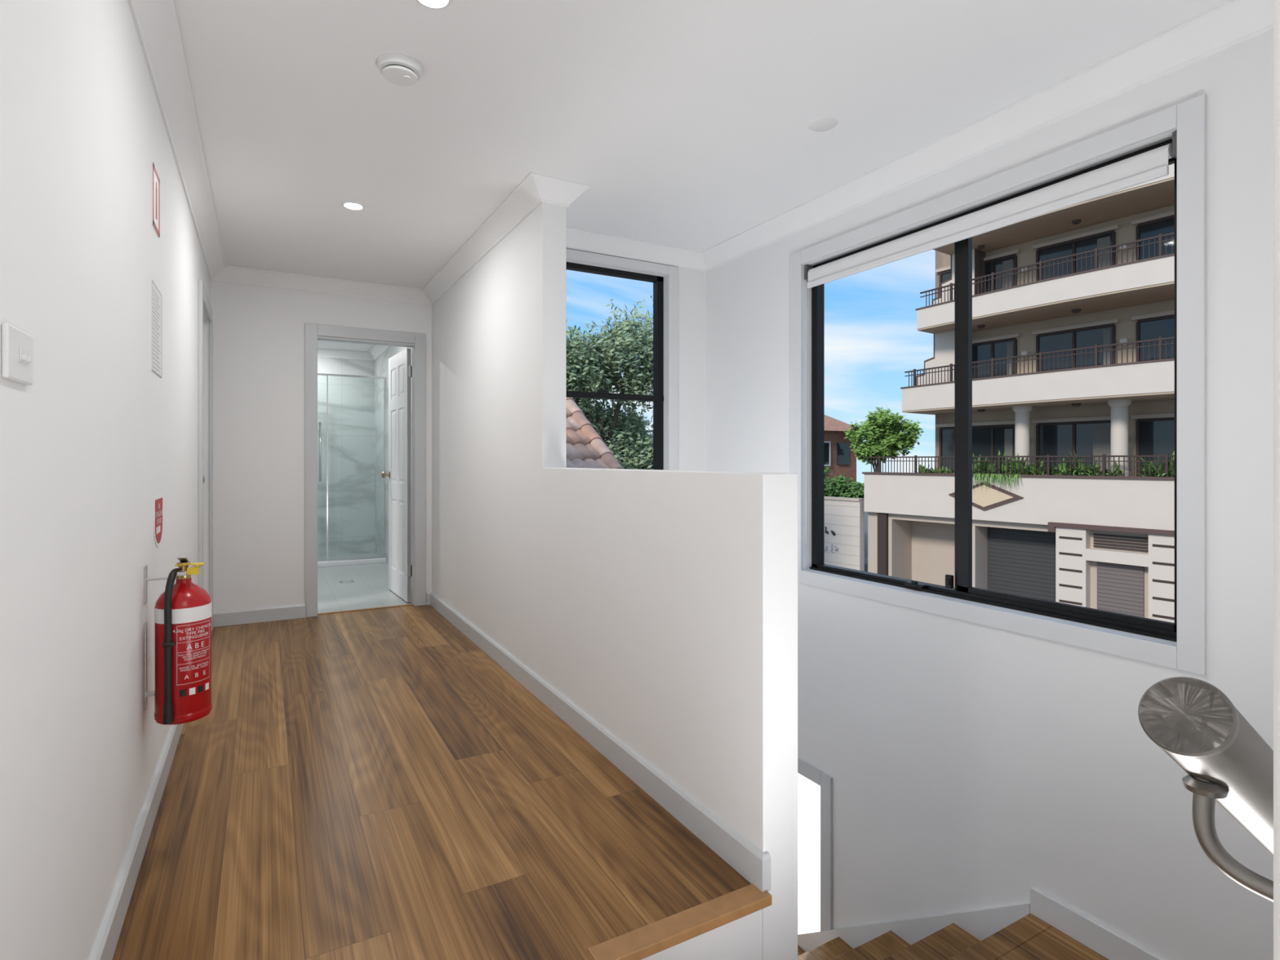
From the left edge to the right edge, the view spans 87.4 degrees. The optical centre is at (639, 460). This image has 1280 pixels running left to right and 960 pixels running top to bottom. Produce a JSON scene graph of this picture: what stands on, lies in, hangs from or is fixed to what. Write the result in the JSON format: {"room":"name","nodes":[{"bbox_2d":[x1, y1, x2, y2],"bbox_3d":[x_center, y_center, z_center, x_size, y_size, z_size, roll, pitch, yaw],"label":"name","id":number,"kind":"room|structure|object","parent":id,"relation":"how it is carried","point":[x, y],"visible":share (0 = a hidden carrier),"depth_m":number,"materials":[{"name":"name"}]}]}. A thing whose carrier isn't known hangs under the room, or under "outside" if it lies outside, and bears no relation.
{"room":"upstairs hallway","nodes":[
{"label":"upstairs hallway","id":0,"kind":"room"},
{"bbox_2d":[0,0,210,959],"bbox_3d":[-1.244,1.710,1.481,0.100,6.000,7.000,0,0,-29],"label":"wall","id":1,"kind":"structure","parent":0,"point":[87,448],"depth_m":1.29,"materials":[{"name":"paint"}]},
{"bbox_2d":[1,322,33,385],"bbox_3d":[-0.885,-0.149,0.959,0.015,0.075,0.114,0,0,-29],"label":"light switch","id":2,"kind":"object","parent":1,"relation":"attached to","point":[17,345],"visible":1,"depth_m":0.94,"materials":[{"name":"white plastic"}]},
{"bbox_2d":[89,723,183,959],"bbox_3d":[-0.955,1.064,1.084,0.016,0.092,5.825,0,0,-29],"label":"baseboard","id":3,"kind":"structure","parent":1,"relation":"attached to","point":[106,942],"depth_m":1.76,"materials":[{"name":"paint"}]},
{"bbox_2d":[151,162,159,237],"bbox_3d":[-1.583,-0.848,2.191,0.004,0.195,0.150,0,0,-29],"label":"sign","id":4,"kind":"object","parent":1,"relation":"attached to","point":[155,179],"visible":1,"depth_m":2.18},
{"bbox_2d":[151,280,161,377],"bbox_3d":[-1.598,-0.427,2.217,0.003,0.285,0.230,0,0,-29],"label":"notice sheet","id":5,"kind":"object","parent":1,"relation":"attached to","point":[156,296],"visible":1,"depth_m":2.20,"materials":[{"name":"paper"}]},
{"bbox_2d":[152,288,160,372],"bbox_3d":[-1.596,-0.422,2.215,0.001,0.246,0.186,0,0,-29],"label":"print","id":6,"kind":"object","parent":5,"relation":"attached to","point":[156,296],"depth_m":2.20},
{"bbox_2d":[153,494,162,546],"bbox_3d":[-1.617,0.205,2.252,0.004,0.170,0.200,0,0,-29],"label":"sign","id":7,"kind":"object","parent":1,"relation":"attached to","point":[157,500],"visible":1,"depth_m":2.23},
{"bbox_2d":[143,555,212,724],"bbox_3d":[-1.398,0.535,2.043,0.146,0.499,0.160,0,0,24],"label":"fire extinguisher","id":8,"kind":"object","parent":1,"relation":"attached to","point":[183,612],"visible":1,"depth_m":1.99,"materials":[{"name":"red metal"}]},
{"bbox_2d":[198,279,213,631],"bbox_3d":[-2.602,0.065,4.021,0.018,2.090,0.900,0,0,-29],"label":"trim","id":9,"kind":"structure","parent":1,"relation":"attached to","point":[203,300],"depth_m":3.63,"materials":[{"name":"paint"}]},
{"bbox_2d":[210,280,431,613],"bbox_3d":[-2.208,1.710,4.896,1.560,6.000,0.100,0,0,-29],"label":"wall","id":10,"kind":"structure","parent":0,"point":[259,331],"depth_m":4.63,"materials":[{"name":"paint"}]},
{"bbox_2d":[213,604,306,626],"bbox_3d":[-2.609,1.064,4.604,0.575,0.092,0.016,0,0,-29],"label":"baseboard","id":11,"kind":"structure","parent":10,"relation":"attached to","point":[295,611],"depth_m":4.59,"materials":[{"name":"paint"}]},
{"bbox_2d":[304,323,425,617],"bbox_3d":[-2.036,0.110,4.992,0.705,2.000,0.100,0,0,-29],"label":"trim","id":12,"kind":"structure","parent":10,"relation":"attached to","point":[319,338],"depth_m":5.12,"materials":[{"name":"paint"}]},
{"bbox_2d":[381,347,412,602],"bbox_3d":[-1.997,0.115,5.472,0.108,1.975,0.668,0,0,-32],"label":"door","id":13,"kind":"structure","parent":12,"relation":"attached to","point":[397,581],"depth_m":5.43,"materials":[{"name":"paint"}]},
{"bbox_2d":[391,368,404,570],"bbox_3d":[-1.972,0.070,5.492,0.031,1.615,0.410,0,0,-32],"label":"panels","id":14,"kind":"object","parent":13,"relation":"attached to","point":[401,371],"visible":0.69,"depth_m":5.42,"materials":[{"name":"paint"}]},
{"bbox_2d":[391,347,410,602],"bbox_3d":[-1.972,0.115,5.492,0.025,1.975,0.660,0,0,-32],"label":"leaf","id":15,"kind":"object","parent":13,"relation":"attached to","point":[409,352],"visible":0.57,"depth_m":5.21,"materials":[{"name":"paint"}]},
{"bbox_2d":[317,604,413,614],"bbox_3d":[-2.034,1.107,4.988,0.669,0.006,0.030,0,0,-29],"label":"trim","id":16,"kind":"structure","parent":10,"relation":"attached to","point":[364,609],"depth_m":4.97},
{"bbox_2d":[317,346,412,583],"bbox_3d":[-3.341,-0.090,6.209,2.250,2.400,3.300,0,0,-29],"label":"wall","id":17,"kind":"structure","parent":0,"point":[355,405],"depth_m":7.90,"materials":[{"name":"tile"}]},
{"bbox_2d":[317,344,390,360],"bbox_3d":[-3.312,-1.245,6.168,2.060,0.090,3.200,0,0,-29],"label":"crown molding","id":18,"kind":"structure","parent":17,"relation":"attached to","point":[375,351],"depth_m":7.83,"materials":[{"name":"paint"}]},
{"bbox_2d":[112,552,751,959],"bbox_3d":[-1.061,1.135,3.475,3.350,0.050,10.100,0,0,-29],"label":"floor","id":19,"kind":"structure","parent":0,"point":[366,784],"depth_m":2.08,"materials":[{"name":"brown wood"}]},
{"bbox_2d":[317,373,386,567],"bbox_3d":[-3.675,0.100,6.814,2.060,2.020,0.118,0,0,-29],"label":"screen","id":20,"kind":"object","parent":19,"relation":"on","point":[326,562],"visible":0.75,"depth_m":7.12,"materials":[{"name":"glass"}]},
{"bbox_2d":[431,202,797,959],"bbox_3d":[-0.592,1.710,3.486,0.120,6.000,3.940,0,0,-29],"label":"wall","id":21,"kind":"structure","parent":0,"point":[662,605],"depth_m":2.51,"materials":[{"name":"paint"}]},
{"bbox_2d":[426,592,770,892],"bbox_3d":[-0.652,1.064,3.443,0.040,0.092,3.956,0,0,-29],"label":"baseboard","id":22,"kind":"structure","parent":21,"relation":"attached to","point":[753,864],"depth_m":2.28,"materials":[{"name":"paint"}]},
{"bbox_2d":[566,262,663,470],"bbox_3d":[-0.231,-0.440,3.982,0.835,1.400,0.050,0,0,-29],"label":"frame","id":23,"kind":"object","parent":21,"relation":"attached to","point":[658,282],"visible":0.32,"depth_m":4.15,"materials":[{"name":"black metal"}]},
{"bbox_2d":[566,391,663,401],"bbox_3d":[-0.225,-0.383,3.971,0.835,0.035,0.034,0,0,-29],"label":"meeting rail","id":24,"kind":"object","parent":23,"relation":"attached to","point":[580,394],"visible":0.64,"depth_m":4.00,"materials":[{"name":"black metal"}]},
{"bbox_2d":[566,248,678,470],"bbox_3d":[-0.190,-0.432,3.910,0.975,1.525,0.014,0,0,-29],"label":"trim","id":25,"kind":"structure","parent":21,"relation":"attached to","point":[672,272],"depth_m":4.12,"materials":[{"name":"paint"}]},
{"bbox_2d":[587,884,772,959],"bbox_3d":[0.392,1.119,1.089,0.506,0.026,1.255,0,0,-29],"label":"trim","id":26,"kind":"structure","parent":21,"relation":"attached to","point":[647,940],"depth_m":1.59,"materials":[{"name":"wood"}]},
{"bbox_2d":[127,0,1273,305],"bbox_3d":[0.003,-1.245,2.181,2.760,0.090,6.800,0,0,-29],"label":"crown molding","id":27,"kind":"structure","parent":21,"relation":"attached to","point":[1232,23],"depth_m":2.77,"materials":[{"name":"paint"}]},
{"bbox_2d":[566,248,706,471],"bbox_3d":[-0.134,1.710,4.019,1.200,6.000,0.120,0,0,-29],"label":"wall","id":28,"kind":"structure","parent":0,"point":[691,282],"depth_m":4.20,"materials":[{"name":"paint"}]},
{"bbox_2d":[173,0,1228,351],"bbox_3d":[-1.121,-1.350,3.499,3.670,0.120,10.400,0,0,-29],"label":"ceiling","id":29,"kind":"structure","parent":0,"point":[686,122],"depth_m":2.42,"materials":[{"name":"paint"}]},
{"bbox_2d":[341,200,364,209],"bbox_3d":[-1.448,-1.286,3.385,0.112,0.009,0.112,0,0,-29],"label":"recessed light","id":30,"kind":"object","parent":29,"relation":"in","point":[353,205],"visible":1,"depth_m":3.37,"materials":[{"name":"white plastic"}]},
{"bbox_2d":[373,50,425,86],"bbox_3d":[-0.783,-1.266,2.186,0.156,0.047,0.156,0,0,-29],"label":"smoke detector","id":31,"kind":"object","parent":29,"relation":"attached to","point":[397,68],"visible":1,"depth_m":2.15,"materials":[{"name":"white plastic"}]},
{"bbox_2d":[384,64,415,73],"bbox_3d":[-0.783,-1.261,2.186,0.101,0.004,0.101,0,0,-29],"label":"vent","id":32,"kind":"object","parent":31,"relation":"attached to","point":[388,68],"depth_m":2.15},
{"bbox_2d":[416,0,453,8],"bbox_3d":[-0.576,-1.286,1.856,0.112,0.009,0.112,0,0,-29],"label":"recessed light","id":33,"kind":"object","parent":29,"relation":"in","point":[433,4],"visible":1,"depth_m":1.88,"materials":[{"name":"white plastic"}]},
{"bbox_2d":[421,0,446,5],"bbox_3d":[-0.576,-1.285,1.856,0.080,0.008,0.080,0,0,-29],"label":"diffuser","id":34,"kind":"object","parent":33,"relation":"attached to","point":[424,2],"depth_m":1.88,"materials":[{"name":"white"}]},
{"bbox_2d":[641,909,761,959],"bbox_3d":[0.099,2.921,1.652,0.470,3.578,0.055,0,0,-29],"label":"wall","id":35,"kind":"structure","parent":0,"point":[740,939],"depth_m":1.69,"materials":[{"name":"paint"}]},
{"bbox_2d":[797,773,820,933],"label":"window","id":36,"kind":"structure","parent":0,"point":[808,792],"depth_m":4.67,"materials":[{"name":"glass"}]},
{"bbox_2d":[807,116,838,132],"bbox_3d":[0.701,-1.287,2.572,0.114,0.006,0.114,0,0,-29],"label":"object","id":37,"kind":"structure","parent":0,"point":[823,123],"depth_m":2.56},
{"bbox_2d":[706,29,1273,959],"bbox_3d":[1.692,1.710,2.113,0.120,6.000,5.230,0,0,-29],"label":"wall","id":38,"kind":"structure","parent":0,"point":[971,766],"depth_m":2.42,"materials":[{"name":"paint"}]},
{"bbox_2d":[797,758,832,931],"bbox_3d":[0.742,2.587,3.667,0.016,2.045,0.830,0,0,-29],"label":"trim","id":39,"kind":"structure","parent":38,"relation":"attached to","point":[811,773],"depth_m":3.33,"materials":[{"name":"paint"}]},
{"bbox_2d":[797,902,1052,959],"bbox_3d":[0.474,2.449,2.936,1.198,1.669,1.943,0,0,-29],"label":"staircase","id":40,"kind":"structure","parent":38,"relation":"attached to","point":[989,933],"depth_m":2.65,"materials":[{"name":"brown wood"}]},
{"bbox_2d":[809,138,1177,642],"bbox_3d":[1.321,-0.225,2.814,0.062,1.590,1.645,0,0,-29],"label":"frame","id":41,"kind":"object","parent":38,"relation":"attached to","point":[818,291],"visible":0.46,"depth_m":3.32,"materials":[{"name":"black metal"}]},
{"bbox_2d":[789,93,1206,675],"bbox_3d":[1.241,-0.225,2.778,0.016,1.730,1.800,0,0,-29],"label":"trim","id":42,"kind":"structure","parent":38,"relation":"attached to","point":[1188,117],"depth_m":2.07,"materials":[{"name":"paint"}]},
{"bbox_2d":[904,157,1177,631],"bbox_3d":[1.469,-0.216,2.554,0.092,1.548,1.026,0,0,-33],"label":"sash","id":43,"kind":"structure","parent":38,"relation":"in","point":[948,578],"depth_m":2.75,"materials":[{"name":"black metal"}]},
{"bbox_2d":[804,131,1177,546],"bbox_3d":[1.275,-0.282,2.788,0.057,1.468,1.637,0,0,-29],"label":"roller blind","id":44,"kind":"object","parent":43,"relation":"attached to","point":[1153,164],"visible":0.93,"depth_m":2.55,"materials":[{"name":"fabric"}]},
{"bbox_2d":[900,358,1174,388],"bbox_3d":[15.024,-2.785,18.467,0.810,0.050,17.740,0,0,-35],"label":"coping","id":45,"kind":"object","parent":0,"point":[1168,359],"depth_m":20.76},
{"bbox_2d":[902,391,1174,414],"bbox_3d":[15.953,-1.965,19.094,2.950,0.250,17.690,0,0,-35],"label":"soffit","id":46,"kind":"structure","parent":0,"point":[1162,395],"depth_m":21.43,"materials":[{"name":"paint"}]},
{"bbox_2d":[915,253,1174,310],"bbox_3d":[15.223,-5.665,18.186,0.810,0.050,17.050,0,0,-35],"label":"coping","id":47,"kind":"object","parent":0,"point":[1170,255],"depth_m":20.64},
{"bbox_2d":[917,281,1174,333],"bbox_3d":[16.152,-4.995,18.813,2.950,0.250,17.000,0,0,-35],"label":"soffit","id":48,"kind":"structure","parent":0,"point":[1165,291],"depth_m":21.32,"materials":[{"name":"paint"}]},
{"bbox_2d":[996,926,1108,959],"bbox_3d":[1.213,1.665,1.532,1.285,0.030,1.225,0,0,-29],"label":"stair landing","id":49,"kind":"structure","parent":0,"point":[1051,944],"depth_m":2.26,"materials":[{"name":"brown wood"}]},
{"bbox_2d":[935,204,1174,475],"bbox_3d":[20.080,-5.340,21.839,8.200,11.900,17.400,0,0,-35],"label":"wall","id":50,"kind":"structure","parent":0,"point":[1126,328],"depth_m":22.45,"materials":[{"name":"paint"}]},
{"bbox_2d":[917,330,954,385],"bbox_3d":[11.675,-3.815,25.923,0.800,2.110,1.600,0,0,-35],"label":"stepped base","id":51,"kind":"object","parent":50,"relation":"attached to","point":[944,341],"visible":0.58,"depth_m":25.51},
{"bbox_2d":[935,250,953,467],"bbox_3d":[15.284,-4.640,28.613,8.200,10.500,0.800,0,0,-35],"label":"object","id":52,"kind":"object","parent":50,"relation":"on","point":[939,255],"visible":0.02,"depth_m":26.44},
{"bbox_2d":[933,248,985,304],"bbox_3d":[12.074,-6.690,25.360,0.800,2.100,1.600,0,0,-35],"label":"stepped base","id":53,"kind":"object","parent":50,"relation":"attached to","point":[974,267],"visible":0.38,"depth_m":25.11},
{"bbox_2d":[933,248,985,300],"bbox_3d":[12.066,-6.690,25.397,0.770,2.100,1.670,0,0,-35],"label":"coping","id":54,"kind":"object","parent":53,"relation":"on","point":[980,258],"visible":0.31,"depth_m":24.74},
{"bbox_2d":[902,360,1174,410],"bbox_3d":[15.039,-2.330,18.447,0.750,0.860,17.690,0,0,-35],"label":"balcony band","id":55,"kind":"object","parent":50,"relation":"attached to","point":[1154,376],"visible":0.73,"depth_m":20.77,"materials":[{"name":"paint"}]},
{"bbox_2d":[1012,405,1032,470],"bbox_3d":[13.046,-0.670,22.862,0.600,2.360,0.600,0,0,-35],"label":"column","id":56,"kind":"structure","parent":55,"relation":"attached to","point":[1022,413],"depth_m":22.68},
{"bbox_2d":[908,336,1173,386],"bbox_3d":[15.108,-3.130,18.316,0.617,0.640,17.466,0,0,-35],"label":"balusters","id":57,"kind":"object","parent":55,"relation":"on","point":[1160,340],"visible":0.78,"depth_m":20.91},
{"bbox_2d":[904,336,1174,373],"bbox_3d":[15.048,-3.385,18.399,0.609,0.050,17.600,0,0,-35],"label":"rail","id":58,"kind":"object","parent":57,"relation":"attached to","point":[1166,338],"visible":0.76,"depth_m":20.81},
{"bbox_2d":[904,342,1174,376],"bbox_3d":[15.048,-3.235,18.399,0.589,0.030,17.600,0,0,-35],"label":"rail","id":59,"kind":"object","parent":57,"relation":"attached to","point":[1168,343],"visible":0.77,"depth_m":20.82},
{"bbox_2d":[1107,399,1131,475],"bbox_3d":[14.693,-0.670,20.536,0.600,2.360,0.600,0,0,-35],"label":"column","id":60,"kind":"structure","parent":55,"relation":"attached to","point":[1119,442],"depth_m":20.35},
{"bbox_2d":[916,255,1174,328],"bbox_3d":[15.238,-5.285,18.165,0.750,0.710,17.000,0,0,-35],"label":"balcony band","id":61,"kind":"object","parent":50,"relation":"attached to","point":[1160,270],"visible":0.73,"depth_m":20.66,"materials":[{"name":"paint"}]},
{"bbox_2d":[925,233,1173,306],"bbox_3d":[15.330,-6.010,17.991,0.531,0.640,16.687,0,0,-36],"label":"balusters","id":62,"kind":"object","parent":61,"relation":"on","point":[1160,237],"visible":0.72,"depth_m":20.61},
{"bbox_2d":[920,231,1174,293],"bbox_3d":[15.248,-6.265,18.109,0.551,0.050,16.901,0,0,-36],"label":"rail","id":63,"kind":"object","parent":62,"relation":"attached to","point":[1171,233],"visible":0.7,"depth_m":20.68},
{"bbox_2d":[920,238,1174,297],"bbox_3d":[15.248,-6.115,18.109,0.531,0.030,16.901,0,0,-36],"label":"rail","id":64,"kind":"object","parent":62,"relation":"attached to","point":[1171,238],"visible":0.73,"depth_m":20.70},
{"bbox_2d":[933,177,1174,255],"bbox_3d":[16.340,-7.865,18.547,2.950,0.250,16.350,0,0,-35],"label":"soffit","id":65,"kind":"structure","parent":50,"relation":"attached to","point":[1158,194],"depth_m":21.22,"materials":[{"name":"paint"}]},
{"bbox_2d":[938,214,1174,475],"bbox_3d":[16.196,-4.920,20.161,0.082,11.060,15.230,0,0,-35],"label":"window frames","id":66,"kind":"structure","parent":50,"relation":"in","point":[1113,232],"depth_m":22.47,"materials":[{"name":"metal"}]},
{"bbox_2d":[942,218,1174,476],"bbox_3d":[16.237,-4.890,20.190,0.086,11.000,15.150,0,0,-35],"label":"glazing","id":67,"kind":"object","parent":66,"relation":"in","point":[1156,437],"visible":0.16,"depth_m":22.43,"materials":[{"name":"glass"}]},
{"bbox_2d":[1002,258,1013,288],"bbox_3d":[13.310,-6.752,24.254,0.010,0.974,0.346,0,0,-35],"label":"curtains","id":68,"kind":"object","parent":67,"relation":"attached to","point":[1007,264],"depth_m":24.27,"materials":[{"name":"fabric"}]},
{"bbox_2d":[1004,428,1013,466],"bbox_3d":[13.327,-0.459,24.230,0.010,1.360,0.287,0,0,-35],"label":"curtains","id":69,"kind":"object","parent":67,"relation":"attached to","point":[1008,433],"depth_m":24.23,"materials":[{"name":"fabric"}]},
{"bbox_2d":[1007,342,1013,374],"bbox_3d":[13.360,-3.668,24.183,0.010,1.140,0.172,0,0,-35],"label":"curtains","id":70,"kind":"object","parent":67,"relation":"attached to","point":[1010,345],"depth_m":24.18,"materials":[{"name":"fabric"}]},
{"bbox_2d":[1093,425,1110,473],"bbox_3d":[15.031,-0.365,21.823,0.010,1.549,0.466,0,0,-35],"label":"curtains","id":71,"kind":"object","parent":67,"relation":"attached to","point":[1101,439],"depth_m":21.82,"materials":[{"name":"fabric"}]},
{"bbox_2d":[1097,235,1110,267],"bbox_3d":[15.065,-6.761,21.775,0.010,0.955,0.348,0,0,-35],"label":"curtains","id":72,"kind":"object","parent":67,"relation":"attached to","point":[1104,242],"depth_m":21.76,"materials":[{"name":"fabric"}]},
{"bbox_2d":[1103,328,1110,364],"bbox_3d":[15.119,-3.672,21.699,0.010,1.136,0.161,0,0,-35],"label":"curtains","id":73,"kind":"object","parent":67,"relation":"attached to","point":[1106,332],"depth_m":21.68,"materials":[{"name":"fabric"}]},
{"bbox_2d":[1093,163,1174,199],"bbox_3d":[15.425,-8.195,17.896,0.652,0.790,16.354,0,0,-36],"label":"balcony band","id":74,"kind":"object","parent":50,"relation":"attached to","point":[1171,167],"visible":0.11,"depth_m":18.68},
{"bbox_2d":[935,210,1174,427],"bbox_3d":[16.171,-5.935,20.144,0.140,9.270,15.450,0,0,-35],"label":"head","id":75,"kind":"object","parent":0,"point":[1116,227],"depth_m":22.37},
{"bbox_2d":[1273,0,1279,959],"bbox_3d":[1.210,1.710,0.771,2.035,6.000,0.100,0,0,-29],"label":"wall","id":76,"kind":"structure","parent":0,"point":[1276,2],"depth_m":0.32,"materials":[{"name":"paint"}]},
{"bbox_2d":[1030,886,1164,959],"bbox_3d":[1.747,1.603,1.877,0.016,0.095,1.305,0,0,-29],"label":"baseboard","id":77,"kind":"structure","parent":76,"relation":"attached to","point":[1095,935],"depth_m":2.28,"materials":[{"name":"paint"}]},
{"bbox_2d":[1137,676,1273,902],"bbox_3d":[0.758,0.478,0.631,0.938,0.671,0.100,0,0,-29],"label":"handrail","id":78,"kind":"object","parent":76,"relation":"attached to","point":[1226,762],"visible":0.99,"depth_m":0.43,"materials":[{"name":"metal"}]},
{"label":"wall","id":79,"kind":"structure","parent":0,"visible":0},
{"bbox_3d":[-3.515,-0.195,11.209,2.100,2.800,4.000,0,0,-29],"label":"roof","id":80,"kind":"structure","parent":79,"relation":"on","visible":0},
{"bbox_2d":[566,429,591,444],"bbox_3d":[-1.583,-0.379,7.766,2.100,2.530,3.978,0,0,-29],"label":"tiles","id":81,"kind":"structure","parent":80,"relation":"on","point":[573,437],"depth_m":7.97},
{"bbox_2d":[566,416,609,468],"bbox_3d":[-1.651,-0.468,7.888,2.100,2.353,3.700,0,0,-29],"label":"tiles","id":82,"kind":"structure","parent":81,"relation":"on","point":[574,458],"depth_m":7.60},
{"bbox_2d":[566,408,602,460],"bbox_3d":[-1.583,-0.379,7.766,2.100,1.820,2.866,0,0,-29],"label":"tiles","id":83,"kind":"structure","parent":82,"relation":"on","point":[588,451],"depth_m":7.78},
{"bbox_2d":[566,390,623,468],"bbox_3d":[-0.666,-0.371,8.278,0.200,2.657,4.020,0,0,-29],"label":"ridge tiles","id":84,"kind":"structure","parent":80,"relation":"on","point":[607,457],"depth_m":8.03,"materials":[{"name":"tile"}]},
{"label":"outside","id":85,"kind":"structure","parent":0,"visible":0},
{"bbox_2d":[864,511,867,571],"bbox_3d":[-1.600,5.210,33.503,150.000,0.200,180.000,0,0,-29],"label":"ground","id":86,"kind":"structure","parent":85,"point":[865,513],"depth_m":42.17,"materials":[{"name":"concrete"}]},
{"bbox_2d":[566,295,653,469],"bbox_3d":[-2.115,-0.037,21.940,8.992,10.361,5.378,0,0,-18],"label":"tree","id":87,"kind":"object","parent":86,"relation":"on","point":[589,367],"visible":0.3,"depth_m":21.30,"materials":[{"name":"green plant"}]},
{"bbox_2d":[824,431,856,490],"bbox_3d":[7.191,1.810,37.863,4.400,6.600,9.000,0,0,-29],"label":"wall","id":88,"kind":"structure","parent":86,"relation":"on","point":[834,437],"depth_m":34.42,"materials":[{"name":"red brick"}]},
{"bbox_2d":[824,442,848,464],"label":"windows","id":89,"kind":"structure","parent":88,"relation":"in","point":[842,449],"depth_m":34.37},
{"bbox_2d":[824,414,854,431],"bbox_3d":[7.191,-2.240,37.863,5.200,1.500,9.800,0,0,-29],"label":"hip roof","id":90,"kind":"structure","parent":88,"relation":"on","point":[831,424],"depth_m":34.49,"materials":[{"name":"tile"}]},
{"bbox_2d":[824,499,864,571],"bbox_3d":[6.492,3.385,30.982,0.301,3.450,8.900,0,0,-35],"label":"masonry","id":91,"kind":"object","parent":86,"relation":"on","point":[858,510],"visible":0.21,"depth_m":27.84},
{"bbox_2d":[824,504,859,566],"bbox_3d":[6.367,3.300,30.893,0.006,2.820,8.900,0,0,-35],"label":"joint","id":92,"kind":"object","parent":91,"relation":"attached to","point":[824,504],"visible":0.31,"depth_m":27.97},
{"bbox_2d":[824,496,864,501],"bbox_3d":[6.492,1.610,30.982,0.420,0.100,8.900,0,0,-35],"label":"coping","id":93,"kind":"object","parent":91,"relation":"on","point":[825,497],"visible":0.21,"depth_m":27.85},
{"bbox_2d":[824,466,864,498],"bbox_3d":[8.899,2.493,30.785,2.192,5.234,4.070,0,0,-42],"label":"shrubs","id":94,"kind":"object","parent":86,"relation":"on","point":[838,487],"visible":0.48,"depth_m":30.07,"materials":[{"name":"green plant"}]},
{"bbox_2d":[877,513,888,575],"bbox_3d":[9.658,3.610,26.651,0.150,3.000,0.400,0,0,-35],"label":"post","id":95,"kind":"object","parent":86,"relation":"on","point":[882,518],"visible":0.64,"depth_m":26.57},
{"bbox_2d":[844,406,924,471],"bbox_3d":[11.895,1.214,32.953,3.676,7.852,2.217,0,0,1],"label":"street tree","id":96,"kind":"object","parent":86,"relation":"on","point":[882,430],"visible":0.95,"depth_m":32.45,"materials":[{"name":"green plant"}]},
{"bbox_2d":[867,511,1148,617],"bbox_3d":[18.870,2.960,22.207,9.750,4.300,19.400,0,0,-35],"label":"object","id":97,"kind":"object","parent":86,"relation":"on","point":[921,548],"visible":0.18,"depth_m":26.20,"materials":[{"name":"paint"}]},
{"bbox_2d":[864,474,1174,530],"bbox_3d":[14.781,1.310,19.312,0.371,1.520,19.400,0,0,-35],"label":"parapet","id":98,"kind":"object","parent":97,"relation":"on","point":[1147,504],"depth_m":21.63,"materials":[{"name":"paint"}]},
{"bbox_2d":[948,481,1023,510],"bbox_3d":[11.897,1.230,23.152,0.061,1.000,2.600,0,0,-35],"label":"diamond border","id":99,"kind":"object","parent":98,"relation":"attached to","point":[1015,497],"visible":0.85,"depth_m":22.80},
{"bbox_2d":[862,471,1174,479],"bbox_3d":[14.788,0.510,19.354,0.390,0.080,19.460,0,0,-35],"label":"coping","id":100,"kind":"object","parent":98,"relation":"on","point":[863,473],"depth_m":21.23},
{"bbox_2d":[871,453,1173,476],"bbox_3d":[14.843,0.140,19.164,0.072,0.660,19.156,0,0,-35],"label":"balusters","id":101,"kind":"object","parent":98,"relation":"on","point":[1104,458],"visible":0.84,"depth_m":21.77,"materials":[{"name":"metal"}]},
{"bbox_2d":[866,454,1174,457],"bbox_3d":[14.781,-0.125,19.251,0.064,0.050,19.300,0,0,-35],"label":"rail","id":102,"kind":"object","parent":101,"relation":"attached to","point":[1169,455],"visible":0.77,"depth_m":21.77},
{"bbox_2d":[866,460,1174,462],"bbox_3d":[14.781,0.025,19.251,0.044,0.030,19.300,0,0,-35],"label":"rail","id":103,"kind":"object","parent":101,"relation":"attached to","point":[867,460],"visible":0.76,"depth_m":21.14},
{"bbox_2d":[916,450,1174,489],"bbox_3d":[14.080,0.300,20.447,0.910,1.553,12.980,0,0,-37],"label":"plants","id":104,"kind":"object","parent":98,"relation":"on","point":[1064,465],"visible":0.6,"depth_m":22.06,"materials":[{"name":"green plant"}]},
{"bbox_2d":[987,528,1055,601],"bbox_3d":[13.524,3.710,23.225,0.500,2.800,2.700,0,0,-35],"label":"roller door","id":105,"kind":"object","parent":97,"relation":"attached to","point":[988,528],"visible":0.07,"depth_m":23.20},
{"bbox_2d":[986,526,1055,600],"bbox_3d":[13.314,3.730,23.076,0.017,2.760,2.700,0,0,-35],"label":"roller slats","id":106,"kind":"object","parent":105,"relation":"attached to","point":[988,531],"depth_m":23.19,"materials":[{"name":"metal"}]},
{"bbox_2d":[1048,521,1174,535],"bbox_3d":[16.767,2.120,16.430,0.460,0.300,12.400,0,0,-35],"label":"ledge","id":107,"kind":"object","parent":97,"relation":"attached to","point":[1051,526],"depth_m":19.97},
{"bbox_2d":[1055,527,1174,622],"bbox_3d":[16.853,3.610,16.369,0.391,3.000,12.200,0,0,-35],"label":"cladding","id":108,"kind":"object","parent":97,"relation":"attached to","point":[1159,554],"depth_m":20.18,"materials":[{"name":"paint"}]},
{"bbox_2d":[1097,561,1144,617],"bbox_3d":[14.392,4.110,20.078,0.080,2.000,1.200,0,0,-35],"label":"shutter","id":109,"kind":"object","parent":97,"relation":"attached to","point":[1099,563],"visible":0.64,"depth_m":20.01,"materials":[{"name":"metal"}]},
{"bbox_2d":[1097,565,1143,617],"bbox_3d":[14.351,4.170,20.049,0.020,1.880,1.200,0,0,-35],"label":"shutter slats","id":110,"kind":"object","parent":109,"relation":"attached to","point":[1098,566],"depth_m":20.01,"materials":[{"name":"metal"}]},
{"bbox_2d":[1093,533,1148,551],"bbox_3d":[14.376,2.455,20.067,0.040,0.410,1.400,0,0,-35],"label":"louvres","id":111,"kind":"object","parent":97,"relation":"attached to","point":[1094,534],"visible":1,"depth_m":20.03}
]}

